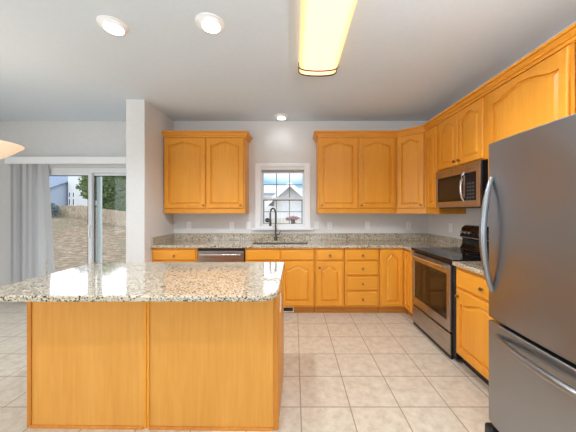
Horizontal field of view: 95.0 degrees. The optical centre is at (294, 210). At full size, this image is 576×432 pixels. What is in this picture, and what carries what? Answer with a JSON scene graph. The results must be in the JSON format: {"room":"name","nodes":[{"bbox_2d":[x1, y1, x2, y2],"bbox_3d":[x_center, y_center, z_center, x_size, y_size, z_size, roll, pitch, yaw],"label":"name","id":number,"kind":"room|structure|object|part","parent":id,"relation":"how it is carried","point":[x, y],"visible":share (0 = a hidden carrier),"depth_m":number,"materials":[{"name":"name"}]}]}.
{"room":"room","nodes":[
{"label":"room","id":0,"kind":"room"},
{"bbox_2d":[49,176,67,179],"bbox_3d":[-58.125,-3.985,68.000,9.724,10.689,12.800,0,0,0],"label":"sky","id":1,"kind":"structure","parent":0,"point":[50,177],"depth_m":66.04,"materials":[{"name":"blue"}]},
{"bbox_2d":[126,100,173,261],"bbox_3d":[-1.984,-0.015,3.684,0.232,2.750,0.792,0,0,0],"label":"wall partition","id":2,"kind":"structure","parent":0,"point":[146,218],"depth_m":3.29,"materials":[{"name":"grey paint"}]},
{"bbox_2d":[0,121,427,286],"bbox_3d":[-1.295,-0.015,4.155,7.010,2.750,0.150,0,0,0],"label":"wall","id":3,"kind":"structure","parent":0,"point":[272,141],"depth_m":4.08,"materials":[{"name":"grey paint"}]},
{"bbox_2d":[4,157,125,283],"bbox_3d":[-3.230,0.255,4.009,2.200,2.130,0.138,0,0,0],"label":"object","id":4,"kind":"object","parent":3,"relation":"attached to","point":[31,233],"visible":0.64,"depth_m":3.99,"materials":[{"name":"white fabric"}]},
{"bbox_2d":[49,168,125,263],"bbox_3d":[-3.160,0.345,4.155,1.840,2.030,0.150,0,0,0],"label":"door","id":5,"kind":"structure","parent":3,"relation":"in","point":[92,173],"depth_m":4.12,"materials":[{"name":"white plastic"}]},
{"bbox_3d":[-3.592,0.367,4.122,0.875,1.925,0.035,0,0,0],"label":"panel","id":6,"kind":"part","parent":5,"relation":"part of","materials":[{"name":"clear glass"}]},
{"bbox_3d":[-2.750,0.367,4.173,0.920,1.925,0.035,0,0,0],"label":"panel","id":7,"kind":"part","parent":5,"relation":"part of","materials":[{"name":"clear glass"}]},
{"bbox_2d":[162,131,252,212],"bbox_3d":[-1.254,-0.545,3.889,1.215,1.160,0.379,0,0,0],"label":"upper cabinet","id":8,"kind":"object","parent":3,"relation":"attached to","point":[205,171],"visible":1,"depth_m":3.73,"materials":[{"name":"brown wood"}]},
{"bbox_3d":[-1.555,-0.539,3.744,0.580,1.002,0.020,0,0,0],"label":"door","id":9,"kind":"part","parent":8,"relation":"part of","materials":[{"name":"brown wood"}]},
{"bbox_3d":[-1.254,-1.086,3.889,1.215,0.078,0.379,0,0,0],"label":"crown","id":10,"kind":"part","parent":8,"relation":"part of","materials":[{"name":"brown wood"}]},
{"bbox_3d":[-0.984,-0.539,3.744,0.523,1.002,0.020,0,0,0],"label":"door","id":11,"kind":"part","parent":8,"relation":"part of","materials":[{"name":"brown wood"}]},
{"bbox_2d":[246,222,250,228],"bbox_3d":[-0.709,0.223,4.072,0.072,0.116,0.016,0,0,0],"label":"light switch","id":12,"kind":"object","parent":3,"relation":"attached to","point":[248,224],"visible":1,"depth_m":4.07,"materials":[{"name":"white paint"}]},
{"bbox_2d":[252,163,312,229],"bbox_3d":[-0.181,-0.222,4.122,0.937,1.026,0.195,0,0,0],"label":"window","id":13,"kind":"structure","parent":3,"relation":"in","point":[305,225],"depth_m":4.06,"materials":[{"name":"white paint"}]},
{"bbox_2d":[261,168,303,173],"bbox_3d":[-0.181,-0.635,4.100,0.677,0.105,0.036,0,0,0],"label":"window blind","id":14,"kind":"object","parent":13,"relation":"attached to","point":[264,170],"visible":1,"depth_m":4.08,"materials":[{"name":"white paint"}]},
{"bbox_3d":[-0.181,-0.663,4.099,0.677,0.050,0.035,0,0,0],"label":"head rail","id":15,"kind":"part","parent":14,"relation":"part of","materials":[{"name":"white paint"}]},
{"bbox_3d":[-0.181,-0.590,4.101,0.671,0.013,0.034,0,0,0],"label":"rail","id":16,"kind":"part","parent":14,"relation":"part of","materials":[{"name":"white paint"}]},
{"bbox_3d":[-0.181,0.279,4.052,0.937,0.024,0.054,0,0,0],"label":"sill","id":17,"kind":"part","parent":13,"relation":"part of","materials":[{"name":"white paint"}]},
{"bbox_3d":[-0.181,0.011,4.140,0.659,0.443,0.030,0,0,0],"label":"sash","id":18,"kind":"part","parent":13,"relation":"part of","materials":[{"name":"white plastic"}]},
{"bbox_3d":[-0.181,-0.415,4.180,0.659,0.490,0.030,0,0,0],"label":"sash","id":19,"kind":"part","parent":13,"relation":"part of","materials":[{"name":"glass"}]},
{"bbox_2d":[314,222,318,228],"bbox_3d":[0.343,0.223,4.072,0.072,0.116,0.016,0,0,0],"label":"light switch","id":20,"kind":"object","parent":3,"relation":"attached to","point":[316,224],"visible":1,"depth_m":4.07,"materials":[{"name":"white paint"}]},
{"bbox_2d":[327,222,331,228],"bbox_3d":[0.544,0.223,4.075,0.072,0.116,0.009,0,0,0],"label":"wall outlet","id":21,"kind":"object","parent":3,"relation":"attached to","point":[329,224],"visible":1,"depth_m":4.07,"materials":[{"name":"white paint"}]},
{"bbox_2d":[316,137,396,212],"bbox_3d":[0.893,-0.512,3.890,1.118,1.095,0.376,0,0,0],"label":"upper cabinet","id":22,"kind":"object","parent":3,"relation":"attached to","point":[354,174],"visible":1,"depth_m":3.73,"materials":[{"name":"brown wood"}]},
{"bbox_3d":[0.622,-0.539,3.744,0.544,1.002,0.020,0,0,0],"label":"door","id":23,"kind":"part","parent":22,"relation":"part of","materials":[{"name":"brown wood"}]},
{"bbox_3d":[1.169,-0.539,3.744,0.511,1.002,0.020,0,0,0],"label":"door","id":24,"kind":"part","parent":22,"relation":"part of","materials":[{"name":"brown wood"}]},
{"bbox_2d":[365,222,369,228],"bbox_3d":[1.128,0.223,4.075,0.072,0.116,0.009,0,0,0],"label":"wall outlet","id":25,"kind":"object","parent":3,"relation":"attached to","point":[367,224],"visible":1,"depth_m":4.07,"materials":[{"name":"white paint"}]},
{"bbox_2d":[406,222,410,228],"bbox_3d":[1.759,0.223,4.075,0.072,0.116,0.009,0,0,0],"label":"wall outlet","id":26,"kind":"object","parent":3,"relation":"attached to","point":[408,224],"visible":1,"depth_m":4.07,"materials":[{"name":"white paint"}]},
{"bbox_2d":[397,131,425,213],"bbox_3d":[1.756,-0.512,3.776,0.603,1.095,0.605,0,0,0],"label":"upper cabinet","id":27,"kind":"object","parent":3,"relation":"attached to","point":[411,149],"visible":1,"depth_m":3.59,"materials":[{"name":"brown wood"}]},
{"bbox_2d":[0,302,490,431],"bbox_3d":[-1.370,1.420,0.690,7.160,0.120,7.080,0,0,0],"label":"floor","id":28,"kind":"structure","parent":0,"point":[343,372],"depth_m":2.12,"materials":[{"name":"beige tile"}]},
{"bbox_2d":[27,270,283,430],"bbox_3d":[-0.887,0.920,1.949,1.583,0.879,0.619,0,0,1],"label":"kitchen island","id":29,"kind":"object","parent":28,"relation":"on","point":[201,366],"visible":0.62,"depth_m":1.65,"materials":[{"name":"brown wood"}]},
{"bbox_3d":[-1.669,0.921,1.671,0.027,0.878,0.026,0,0,1],"label":"corner post","id":30,"kind":"part","parent":29,"relation":"part of","materials":[{"name":"brown wood"}]},
{"bbox_3d":[-1.300,0.921,1.664,0.710,0.878,0.008,0,0,1],"label":"panel","id":31,"kind":"part","parent":29,"relation":"part of","materials":[{"name":"brown wood"}]},
{"bbox_2d":[0,262,283,301],"bbox_3d":[-0.916,0.463,1.849,1.657,0.034,0.928,0,0,0],"label":"island countertop","id":32,"kind":"structure","parent":29,"relation":"on","point":[96,281],"depth_m":1.65,"materials":[{"name":"stone"}]},
{"bbox_3d":[-0.894,1.353,1.647,1.523,0.014,0.014,0,0,1],"label":"molding","id":33,"kind":"part","parent":29,"relation":"part of","materials":[{"name":"brown wood"}]},
{"bbox_3d":[-0.518,0.921,1.653,0.773,0.878,0.009,0,0,1],"label":"panel","id":34,"kind":"part","parent":29,"relation":"part of","materials":[{"name":"orange wood"}]},
{"bbox_3d":[-0.116,0.921,1.653,0.031,0.878,0.034,0,0,1],"label":"corner post","id":35,"kind":"part","parent":29,"relation":"part of","materials":[{"name":"brown wood"}]},
{"bbox_3d":[-0.100,0.921,1.959,0.006,0.878,0.577,0,0,1],"label":"panel","id":36,"kind":"part","parent":29,"relation":"part of","materials":[{"name":"brown wood"}]},
{"bbox_2d":[152,248,197,261],"bbox_3d":[-1.567,0.922,3.732,0.595,0.876,0.652,0,0,0],"label":"base cabinet","id":37,"kind":"object","parent":28,"relation":"on","point":[158,254],"visible":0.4,"depth_m":3.44,"materials":[{"name":"brown wood"}]},
{"bbox_3d":[-1.565,0.575,3.446,0.550,0.126,0.020,0,0,0],"label":"drawer","id":38,"kind":"part","parent":37,"relation":"part of","materials":[{"name":"brown wood"}]},
{"bbox_3d":[-1.565,0.948,3.446,0.550,0.575,0.020,0,0,0],"label":"door","id":39,"kind":"part","parent":37,"relation":"part of","materials":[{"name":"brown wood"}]},
{"bbox_2d":[198,248,244,261],"bbox_3d":[-0.958,0.923,3.712,0.604,0.873,0.653,0,0,0],"label":"dishwasher","id":40,"kind":"object","parent":28,"relation":"on","point":[204,254],"visible":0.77,"depth_m":3.44,"materials":[{"name":"silver metal"}]},
{"bbox_3d":[-0.960,0.565,3.398,0.525,0.022,0.026,0,0,0],"label":"handle","id":41,"kind":"part","parent":40,"relation":"part of","materials":[{"name":"silver metal"}]},
{"bbox_2d":[245,243,314,312],"bbox_3d":[-0.190,0.922,3.732,0.911,0.876,0.652,0,0,0],"label":"base cabinet","id":42,"kind":"object","parent":28,"relation":"on","point":[299,263],"visible":0.57,"depth_m":3.44,"materials":[{"name":"brown wood"}]},
{"bbox_3d":[-0.410,0.575,3.446,0.440,0.126,0.020,0,0,0],"label":"false drawer","id":43,"kind":"part","parent":42,"relation":"part of","materials":[{"name":"brown wood"}]},
{"bbox_3d":[-0.410,0.948,3.446,0.440,0.575,0.020,0,0,0],"label":"door","id":44,"kind":"part","parent":42,"relation":"part of","materials":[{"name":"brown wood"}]},
{"bbox_2d":[284,307,293,311],"bbox_3d":[-0.083,1.313,3.523,0.145,0.070,0.009,0,0,0],"label":"floor register","id":45,"kind":"object","parent":42,"relation":"attached to","point":[286,309],"visible":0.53,"depth_m":3.52,"materials":[{"name":"white paint"}]},
{"bbox_3d":[0.037,0.575,3.446,0.425,0.126,0.020,0,0,0],"label":"false drawer","id":46,"kind":"part","parent":42,"relation":"part of","materials":[{"name":"brown wood"}]},
{"bbox_3d":[0.037,0.948,3.446,0.425,0.575,0.020,0,0,0],"label":"door","id":47,"kind":"part","parent":42,"relation":"part of","materials":[{"name":"brown wood"}]},
{"bbox_2d":[315,248,343,312],"bbox_3d":[0.463,0.922,3.732,0.381,0.876,0.652,0,0,0],"label":"base cabinet","id":48,"kind":"object","parent":28,"relation":"on","point":[329,262],"visible":0.96,"depth_m":3.44,"materials":[{"name":"brown wood"}]},
{"bbox_3d":[0.461,0.575,3.446,0.342,0.126,0.020,0,0,0],"label":"drawer","id":49,"kind":"part","parent":48,"relation":"part of","materials":[{"name":"brown wood"}]},
{"bbox_3d":[0.461,0.948,3.446,0.342,0.575,0.020,0,0,0],"label":"door","id":50,"kind":"part","parent":48,"relation":"part of","materials":[{"name":"brown wood"}]},
{"bbox_2d":[344,248,378,312],"bbox_3d":[0.886,0.922,3.732,0.454,0.876,0.652,0,0,0],"label":"base cabinet","id":51,"kind":"object","parent":28,"relation":"on","point":[361,265],"visible":0.95,"depth_m":3.44,"materials":[{"name":"brown wood"}]},
{"bbox_3d":[0.886,1.146,3.446,0.405,0.178,0.020,0,0,0],"label":"drawer","id":52,"kind":"part","parent":51,"relation":"part of","materials":[{"name":"brown wood"}]},
{"bbox_3d":[0.886,0.946,3.446,0.405,0.170,0.020,0,0,0],"label":"drawer","id":53,"kind":"part","parent":51,"relation":"part of","materials":[{"name":"brown wood"}]},
{"bbox_3d":[0.886,0.749,3.446,0.405,0.170,0.020,0,0,0],"label":"drawer","id":54,"kind":"part","parent":51,"relation":"part of","materials":[{"name":"brown wood"}]},
{"bbox_3d":[0.886,0.575,3.446,0.405,0.126,0.020,0,0,0],"label":"drawer","id":55,"kind":"part","parent":51,"relation":"part of","materials":[{"name":"brown wood"}]},
{"bbox_2d":[378,248,414,316],"bbox_3d":[1.589,0.922,3.627,0.939,0.876,0.862,0,0,0],"label":"base cabinet","id":56,"kind":"object","parent":28,"relation":"on","point":[395,264],"visible":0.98,"depth_m":3.44,"materials":[{"name":"brown wood"}]},
{"bbox_2d":[151,233,462,250],"bbox_3d":[0.097,0.413,3.635,3.923,0.138,0.886,0,0,0],"label":"countertop","id":57,"kind":"structure","parent":56,"relation":"on","point":[175,240],"depth_m":3.86,"materials":[{"name":"stone"}]},
{"bbox_2d":[269,208,280,240],"bbox_3d":[-0.312,0.197,3.935,0.208,0.498,0.097,0,0,-43],"label":"faucet","id":58,"kind":"object","parent":57,"relation":"on","point":[270,223],"visible":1,"depth_m":3.96,"materials":[{"name":"black metal"}]},
{"bbox_3d":[-0.319,0.169,3.920,0.025,0.443,0.172,0,0,28],"label":"spout","id":59,"kind":"part","parent":58,"relation":"part of","materials":[{"name":"silver metal"}]},
{"bbox_3d":[1.276,0.874,3.446,0.275,0.732,0.020,0,0,0],"label":"door","id":60,"kind":"part","parent":56,"relation":"part of","materials":[{"name":"brown wood"}]},
{"bbox_3d":[1.429,0.874,3.325,0.020,0.732,0.205,0,0,0],"label":"door","id":61,"kind":"part","parent":56,"relation":"part of","materials":[{"name":"brown wood"}]},
{"bbox_2d":[410,225,488,359],"bbox_3d":[1.710,0.762,2.770,0.692,1.196,0.828,0,0,0],"label":"range","id":62,"kind":"object","parent":28,"relation":"on","point":[434,271],"visible":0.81,"depth_m":2.71,"materials":[{"name":"silver metal"}]},
{"bbox_3d":[1.383,0.522,2.796,0.037,0.026,0.673,0,0,0],"label":"handle","id":63,"kind":"part","parent":62,"relation":"part of","materials":[{"name":"silver metal"}]},
{"bbox_3d":[1.430,1.219,2.791,0.024,0.192,0.766,0,0,0],"label":"storage drawer","id":64,"kind":"part","parent":62,"relation":"part of","materials":[{"name":"silver metal"}]},
{"bbox_3d":[1.430,0.799,2.791,0.024,0.611,0.766,0,0,0],"label":"oven door","id":65,"kind":"part","parent":62,"relation":"part of","materials":[{"name":"silver metal"}]},
{"bbox_2d":[411,247,488,262],"bbox_3d":[1.683,0.451,2.770,0.555,0.027,0.828,0,0,0],"label":"cooktop","id":66,"kind":"object","parent":62,"relation":"in","point":[446,254],"depth_m":2.76,"materials":[{"name":"grey glass"}]},
{"bbox_2d":[454,266,492,385],"bbox_3d":[1.723,0.922,1.990,0.670,0.876,0.720,0,0,0],"label":"base cabinet","id":67,"kind":"object","parent":28,"relation":"on","point":[472,290],"visible":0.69,"depth_m":2.11,"materials":[{"name":"brown wood"}]},
{"bbox_2d":[453,261,483,275],"bbox_3d":[1.732,0.413,1.996,0.653,0.138,0.712,0,0,0],"label":"countertop","id":68,"kind":"structure","parent":67,"relation":"on","point":[473,266],"depth_m":2.18,"materials":[{"name":"stone"}]},
{"bbox_3d":[1.429,0.585,1.985,0.020,0.150,0.670,0,0,0],"label":"drawer","id":69,"kind":"part","parent":67,"relation":"part of","materials":[{"name":"brown wood"}]},
{"bbox_2d":[479,113,575,431],"bbox_3d":[1.562,0.464,1.162,0.955,1.793,0.912,0,0,0],"label":"refrigerator","id":70,"kind":"object","parent":28,"relation":"on","point":[529,196],"visible":1,"depth_m":1.29,"materials":[{"name":"grey metal"}]},
{"bbox_3d":[1.145,0.138,1.568,0.088,0.684,0.038,0,0,0],"label":"handle","id":71,"kind":"part","parent":70,"relation":"part of","materials":[{"name":"silver metal"}]},
{"bbox_3d":[1.212,0.968,1.162,0.089,0.615,0.900,0,0,0],"label":"freezer drawer","id":72,"kind":"part","parent":70,"relation":"part of","materials":[{"name":"silver metal"}]},
{"bbox_3d":[1.135,0.722,1.162,0.101,0.035,0.741,0,0,0],"label":"handle","id":73,"kind":"part","parent":70,"relation":"part of","materials":[{"name":"silver metal"}]},
{"bbox_2d":[0,0,575,120],"bbox_3d":[-1.370,-1.490,0.690,7.160,0.200,7.080,0,0,0],"label":"ceiling","id":74,"kind":"structure","parent":0,"point":[400,60],"depth_m":2.38,"materials":[{"name":"paint"}]},
{"bbox_2d":[0,140,24,158],"bbox_3d":[-2.700,-0.897,2.200,0.636,0.984,0.636,0,0,0],"label":"pendant lamp","id":75,"kind":"object","parent":74,"relation":"hanging from","point":[7,149],"visible":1,"depth_m":2.27,"materials":[{"name":"white glass"}]},
{"bbox_2d":[96,15,129,34],"bbox_3d":[-1.355,-1.368,1.975,0.210,0.044,0.210,0,0,0],"label":"recessed light","id":76,"kind":"object","parent":74,"relation":"in","point":[111,24],"visible":1,"depth_m":1.93,"materials":[{"name":"white paint"}]},
{"bbox_2d":[195,12,224,32],"bbox_3d":[-0.625,-1.368,1.952,0.210,0.044,0.210,0,0,0],"label":"recessed light","id":77,"kind":"object","parent":74,"relation":"in","point":[207,22],"visible":1,"depth_m":1.91,"materials":[{"name":"white paint"}]},
{"bbox_2d":[275,113,287,119],"bbox_3d":[-0.190,-1.368,3.855,0.200,0.044,0.200,0,0,0],"label":"recessed light","id":78,"kind":"object","parent":74,"relation":"in","point":[281,116],"visible":1,"depth_m":3.80,"materials":[{"name":"white paint"}]},
{"bbox_2d":[298,0,356,76],"bbox_3d":[0.222,-1.342,1.850,0.374,0.094,1.392,0,0,0],"label":"fluorescent light","id":79,"kind":"object","parent":74,"relation":"attached to","point":[324,24],"visible":1,"depth_m":1.95,"materials":[{"name":"white paint"}]},
{"bbox_2d":[428,21,575,251],"bbox_3d":[2.135,-0.015,0.690,0.150,2.750,6.780,0,0,0],"label":"wall","id":80,"kind":"structure","parent":0,"point":[438,224],"depth_m":3.38,"materials":[{"name":"grey paint"}]},
{"bbox_2d":[313,22,575,142],"bbox_3d":[1.465,-1.087,2.603,1.222,0.078,3.676,0,0,-25],"label":"crown molding","id":81,"kind":"structure","parent":80,"relation":"attached to","point":[566,37],"depth_m":2.33,"materials":[{"name":"brown wood"}]},
{"bbox_2d":[426,124,465,213],"bbox_3d":[1.886,-0.512,3.318,0.344,1.095,0.307,0,0,0],"label":"upper cabinet","id":82,"kind":"object","parent":80,"relation":"attached to","point":[432,135],"visible":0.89,"depth_m":3.28,"materials":[{"name":"brown wood"}]},
{"bbox_3d":[1.724,-0.539,3.325,0.020,1.002,0.255,0,0,0],"label":"door","id":83,"kind":"part","parent":82,"relation":"part of","materials":[{"name":"brown wood"}]},
{"bbox_2d":[439,92,490,170],"bbox_3d":[1.870,-0.765,2.748,0.376,0.590,0.820,0,0,0],"label":"upper cabinet","id":84,"kind":"object","parent":80,"relation":"attached to","point":[463,136],"visible":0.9,"depth_m":2.65,"materials":[{"name":"brown wood"}]},
{"bbox_3d":[1.724,-0.761,2.965,0.020,0.558,0.363,0,0,0],"label":"door","id":85,"kind":"part","parent":84,"relation":"part of","materials":[{"name":"brown wood"}]},
{"bbox_2d":[436,160,487,208],"bbox_3d":[1.847,-0.246,2.779,0.418,0.437,0.752,0,0,0],"label":"microwave","id":86,"kind":"object","parent":84,"relation":"attached to","point":[462,186],"visible":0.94,"depth_m":2.62,"materials":[{"name":"silver metal"}]},
{"bbox_3d":[1.668,-0.240,2.623,0.059,0.294,0.027,0,0,0],"label":"handle","id":87,"kind":"part","parent":86,"relation":"part of","materials":[{"name":"silver metal"}]},
{"bbox_3d":[1.701,-0.238,2.538,0.018,0.272,0.164,0,0,0],"label":"control panel","id":88,"kind":"part","parent":86,"relation":"part of","materials":[{"name":"black"}]},
{"bbox_3d":[1.724,-0.761,2.591,0.020,0.558,0.362,0,0,0],"label":"door","id":89,"kind":"part","parent":84,"relation":"part of","materials":[{"name":"brown wood"}]},
{"bbox_2d":[488,41,575,179],"bbox_3d":[1.870,-0.512,1.989,0.376,1.095,0.708,0,0,0],"label":"upper cabinet","id":90,"kind":"object","parent":80,"relation":"attached to","point":[544,93],"visible":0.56,"depth_m":1.89,"materials":[{"name":"brown wood"}]},
{"label":"outside","id":91,"kind":"structure","parent":0,"visible":0},
{"bbox_2d":[46,217,125,274],"bbox_3d":[-17.500,1.365,51.750,115.000,1.310,95.000,0,0,0],"label":"ground","id":92,"kind":"structure","parent":91,"point":[70,235],"depth_m":13.94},
{"bbox_2d":[51,203,61,216],"bbox_3d":[-27.209,-0.124,28.574,3.393,1.993,2.137,0,0,0],"label":"shrub","id":93,"kind":"object","parent":92,"relation":"on","point":[54,212],"visible":0.18,"depth_m":28.76,"materials":[{"name":"green plant"}]},
{"bbox_2d":[50,180,67,205],"bbox_3d":[-35.490,-1.547,38.500,5.620,5.814,8.600,0,0,0],"label":"house","id":94,"kind":"structure","parent":92,"relation":"on","point":[58,189],"depth_m":37.20,"materials":[{"name":"blue"}]},
{"bbox_2d":[68,176,96,206],"bbox_3d":[-30.371,-3.363,43.970,5.262,9.447,12.860,0,0,0],"label":"house","id":95,"kind":"structure","parent":92,"relation":"on","point":[74,199],"depth_m":38.00,"materials":[{"name":"white"}]},
{"bbox_2d":[52,205,125,226],"bbox_3d":[-20.663,0.601,26.790,26.007,2.458,2.159,0,0,24],"label":"fence","id":96,"kind":"object","parent":92,"relation":"on","point":[115,217],"visible":0.36,"depth_m":26.22,"materials":[{"name":"brown wood"}]},
{"bbox_3d":[-25.384,0.083,29.707,2.207,1.414,0.060,0,0,10],"label":"panel","id":97,"kind":"part","parent":96,"relation":"part of","materials":[{"name":"brown wood"}]},
{"bbox_3d":[-23.363,0.103,28.841,2.290,1.462,0.060,0,0,36],"label":"panel","id":98,"kind":"part","parent":96,"relation":"part of","materials":[{"name":"brown wood"}]},
{"bbox_3d":[-21.513,0.221,27.491,2.290,1.548,0.060,0,0,36],"label":"panel","id":99,"kind":"part","parent":96,"relation":"part of","materials":[{"name":"brown wood"}]},
{"bbox_3d":[-19.406,0.401,26.100,2.767,1.580,0.060,0,0,31],"label":"panel","id":100,"kind":"part","parent":96,"relation":"part of","materials":[{"name":"brown wood"}]},
{"bbox_3d":[-17.040,0.589,24.667,2.767,1.575,0.060,0,0,31],"label":"panel","id":101,"kind":"part","parent":96,"relation":"part of","materials":[{"name":"brown wood"}]},
{"bbox_3d":[-14.673,0.765,23.234,2.767,1.564,0.060,0,0,31],"label":"panel","id":102,"kind":"part","parent":96,"relation":"part of","materials":[{"name":"brown wood"}]},
{"bbox_2d":[75,176,103,198],"bbox_3d":[-18.574,-1.412,24.108,2.432,5.489,1.490,0,0,-10],"label":"young tree","id":103,"kind":"object","parent":92,"relation":"on","point":[84,185],"visible":0.37,"depth_m":23.71,"materials":[{"name":"green plant"}]},
{"bbox_2d":[83,177,125,211],"bbox_3d":[-22.278,-3.171,33.172,8.127,8.227,4.906,0,0,-15],"label":"evergreen tree","id":104,"kind":"object","parent":92,"relation":"on","point":[113,188],"visible":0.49,"depth_m":31.82,"materials":[{"name":"green plant"}]},
{"bbox_2d":[264,185,284,218],"bbox_3d":[-8.939,-0.926,44.500,14.588,6.972,9.800,0,0,0],"label":"house","id":105,"kind":"structure","parent":92,"relation":"on","point":[269,190],"depth_m":40.00,"materials":[{"name":"white"}]},
{"bbox_2d":[264,218,301,222],"bbox_3d":[-0.500,0.990,9.520,7.000,1.489,0.060,0,0,0],"label":"fence","id":106,"kind":"object","parent":92,"relation":"on","point":[279,220],"visible":0.02,"depth_m":9.49,"materials":[{"name":"white wood"}]},
{"bbox_2d":[266,181,301,222],"bbox_3d":[-0.233,0.506,17.970,2.509,4.109,8.860,0,0,0],"label":"house","id":107,"kind":"structure","parent":92,"relation":"on","point":[295,192],"depth_m":14.00,"materials":[{"name":"white"}]},
{"bbox_3d":[-0.860,-0.854,13.568,1.254,1.330,0.055,0,0,0],"label":"rake trim","id":108,"kind":"part","parent":107,"relation":"part of","materials":[{"name":"white paint"}]},
{"bbox_3d":[0.395,-0.854,13.568,1.255,1.330,0.055,0,0,0],"label":"rake trim","id":109,"kind":"part","parent":107,"relation":"part of","materials":[{"name":"white paint"}]},
{"bbox_2d":[286,216,299,222],"bbox_3d":[-0.066,1.010,8.606,0.522,1.712,0.389,0,0,0],"label":"shrub","id":110,"kind":"object","parent":92,"relation":"on","point":[292,218],"visible":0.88,"depth_m":8.58,"materials":[{"name":"pink plant"}]}
]}

